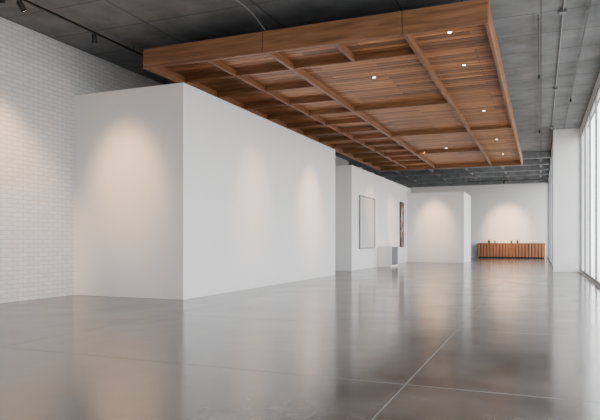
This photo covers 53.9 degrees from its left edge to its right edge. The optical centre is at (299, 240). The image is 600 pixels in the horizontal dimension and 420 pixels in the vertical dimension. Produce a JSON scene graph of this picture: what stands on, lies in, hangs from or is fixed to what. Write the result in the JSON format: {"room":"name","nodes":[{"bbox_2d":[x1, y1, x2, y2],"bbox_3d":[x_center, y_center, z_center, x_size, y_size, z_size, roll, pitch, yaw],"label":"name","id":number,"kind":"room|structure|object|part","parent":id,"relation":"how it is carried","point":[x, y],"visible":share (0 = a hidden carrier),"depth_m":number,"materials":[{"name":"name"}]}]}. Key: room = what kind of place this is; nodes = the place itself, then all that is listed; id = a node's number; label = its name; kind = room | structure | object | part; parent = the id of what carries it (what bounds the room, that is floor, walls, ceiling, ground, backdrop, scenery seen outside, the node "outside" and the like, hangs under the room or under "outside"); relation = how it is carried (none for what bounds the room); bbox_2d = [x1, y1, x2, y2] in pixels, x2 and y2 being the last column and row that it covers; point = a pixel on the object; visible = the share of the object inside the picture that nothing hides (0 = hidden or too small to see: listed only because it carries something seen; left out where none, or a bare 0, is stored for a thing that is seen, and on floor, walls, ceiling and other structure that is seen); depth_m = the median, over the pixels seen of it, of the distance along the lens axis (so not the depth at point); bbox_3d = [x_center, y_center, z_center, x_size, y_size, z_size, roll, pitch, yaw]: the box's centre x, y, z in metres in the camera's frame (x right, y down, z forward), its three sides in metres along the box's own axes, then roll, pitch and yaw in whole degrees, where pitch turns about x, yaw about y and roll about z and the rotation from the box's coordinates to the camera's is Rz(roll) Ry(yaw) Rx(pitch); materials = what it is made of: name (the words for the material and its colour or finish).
{"room":"museum","nodes":[
{"label":"museum","id":0,"kind":"room"},
{"bbox_2d":[0,17,400,303],"bbox_3d":[-1.841,-1.550,21.276,0.300,5.500,50.600,0,0,22],"label":"wall","id":1,"kind":"structure","parent":0,"point":[41,75],"depth_m":12.20,"materials":[{"name":"paint"}]},
{"bbox_2d":[349,150,550,187],"bbox_3d":[9.841,-4.140,36.191,10.050,0.320,13.550,0,0,22],"label":"ceiling","id":2,"kind":"structure","parent":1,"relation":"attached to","point":[536,164],"depth_m":36.19,"materials":[{"name":"concrete"}]},
{"bbox_2d":[0,258,599,419],"bbox_3d":[3.380,1.300,19.143,11.580,0.200,50.600,0,0,22],"label":"floor","id":3,"kind":"structure","parent":0,"point":[478,338],"depth_m":6.59,"materials":[{"name":"concrete"}]},
{"bbox_2d":[74,83,334,299],"bbox_3d":[-1.887,-1.015,16.985,2.860,4.430,9.580,0,0,22],"label":"partition wall","id":4,"kind":"structure","parent":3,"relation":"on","point":[182,191],"depth_m":12.91,"materials":[{"name":"white paint"}]},
{"bbox_2d":[378,246,398,266],"bbox_3d":[4.158,0.720,27.791,0.660,0.960,1.420,0,0,22],"label":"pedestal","id":5,"kind":"object","parent":3,"relation":"on","point":[387,255],"visible":0.91,"depth_m":27.18,"materials":[{"name":"white paint"}]},
{"bbox_2d":[477,243,544,258],"bbox_3d":[14.687,0.670,41.087,4.420,1.060,0.620,0,0,22],"label":"credenza","id":6,"kind":"object","parent":3,"relation":"on","point":[485,250],"visible":0.99,"depth_m":40.80,"materials":[{"name":"brown wood"}]},
{"bbox_2d":[553,127,588,272],"bbox_3d":[10.449,-1.550,22.791,1.250,5.500,0.500,0,0,22],"label":"column","id":7,"kind":"structure","parent":3,"relation":"on","point":[566,142],"depth_m":22.60,"materials":[{"name":"white paint"}]},
{"bbox_2d":[0,0,599,177],"bbox_3d":[3.380,-4.450,19.143,11.580,0.300,50.600,0,0,22],"label":"ceiling","id":8,"kind":"structure","parent":0,"point":[143,24],"depth_m":11.88,"materials":[{"name":"concrete"}]},
{"bbox_2d":[0,0,142,55],"bbox_3d":[-4.851,-4.128,10.083,0.170,0.344,19.000,0,0,22],"label":"track light","id":9,"kind":"object","parent":8,"relation":"attached to","point":[20,4],"visible":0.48,"depth_m":11.29,"materials":[{"name":"black metal"}]},
{"bbox_2d":[235,0,265,30],"bbox_3d":[-1.081,-4.097,10.105,0.192,0.386,1.915,0,0,22],"label":"conduit","id":10,"kind":"object","parent":8,"relation":"attached to","point":[239,2],"depth_m":10.44,"materials":[{"name":"grey metal"}]},
{"bbox_2d":[143,0,522,170],"bbox_3d":[3.522,-3.900,19.571,6.720,0.800,19.100,0,0,22],"label":"canopy","id":11,"kind":"object","parent":8,"relation":"hanging from","point":[426,87],"visible":1,"depth_m":13.66,"materials":[{"name":"brown wood"}]},
{"bbox_2d":[468,178,540,183],"bbox_3d":[13.136,-3.983,37.845,4.700,0.635,0.203,0,0,22],"label":"track light","id":12,"kind":"object","parent":8,"relation":"attached to","point":[468,178],"visible":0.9,"depth_m":37.84,"materials":[{"name":"black metal"}]},
{"bbox_3d":[13.135,-4.081,37.843,4.700,0.438,0.036,0,0,22],"label":"rail","id":13,"kind":"part","parent":12,"relation":"part of","materials":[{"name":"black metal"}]},
{"bbox_2d":[537,15,539,147],"bbox_3d":[7.893,-4.186,19.460,0.056,0.228,18.000,0,0,22],"label":"track light","id":14,"kind":"object","parent":8,"relation":"attached to","point":[538,15],"visible":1,"depth_m":14.81,"materials":[{"name":"black metal"}]},
{"bbox_2d":[549,0,566,149],"bbox_3d":[7.537,-4.259,17.445,0.120,0.058,22.000,0,0,22],"label":"conduit","id":15,"kind":"object","parent":8,"relation":"attached to","point":[563,11],"visible":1,"depth_m":13.45,"materials":[{"name":"grey metal"}]},
{"bbox_2d":[564,0,591,128],"bbox_3d":[6.411,-4.186,13.584,0.054,0.228,18.000,0,0,22],"label":"track light","id":16,"kind":"object","parent":8,"relation":"attached to","point":[590,1],"visible":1,"depth_m":13.14,"materials":[{"name":"black metal"}]},
{"bbox_2d":[335,165,410,270],"bbox_3d":[3.056,-0.920,29.430,2.600,4.240,11.600,0,0,22],"label":"wall","id":17,"kind":"structure","parent":0,"point":[351,181],"depth_m":25.14,"materials":[{"name":"white paint"}]},
{"bbox_2d":[359,195,374,248],"bbox_3d":[2.927,-0.790,25.593,0.060,2.240,2.400,0,0,22],"label":"framed canvas","id":18,"kind":"object","parent":17,"relation":"attached to","point":[366,204],"visible":1,"depth_m":25.45,"materials":[{"name":"grey paint"}]},
{"bbox_2d":[400,202,403,246],"bbox_3d":[5.499,-0.885,31.889,0.060,2.430,0.800,0,0,22],"label":"framed abstract print","id":19,"kind":"object","parent":17,"relation":"attached to","point":[401,203],"visible":1,"depth_m":31.88,"materials":[{"name":"brown paper"}]},
{"bbox_2d":[408,192,470,262],"bbox_3d":[8.173,-0.750,34.415,3.095,3.900,3.300,0,0,22],"label":"wall","id":20,"kind":"structure","parent":0,"point":[439,224],"depth_m":32.91,"materials":[{"name":"white paint"}]},
{"bbox_2d":[410,178,551,257],"bbox_3d":[13.029,-1.550,42.369,11.280,5.500,0.300,0,0,22],"label":"wall","id":21,"kind":"structure","parent":0,"point":[501,213],"depth_m":41.59,"materials":[{"name":"white paint"}]},
{"bbox_2d":[548,72,599,287],"bbox_3d":[8.087,-1.550,17.221,1.050,5.500,50.000,0,0,22],"label":"wall","id":22,"kind":"structure","parent":0,"point":[597,84],"depth_m":18.14,"materials":[{"name":"white paint"}]},
{"bbox_2d":[548,148,552,266],"bbox_3d":[13.549,-1.430,31.895,0.055,5.140,18.700,0,0,22],"label":"window","id":23,"kind":"structure","parent":22,"relation":"in","point":[549,181],"depth_m":31.87,"materials":[{"name":"grey paint"}]},
{"bbox_2d":[580,85,599,284],"bbox_3d":[4.862,-1.430,8.168,0.055,5.140,30.800,0,0,22],"label":"window","id":24,"kind":"structure","parent":22,"relation":"in","point":[598,90],"depth_m":18.33,"materials":[{"name":"grey paint"}]}
]}

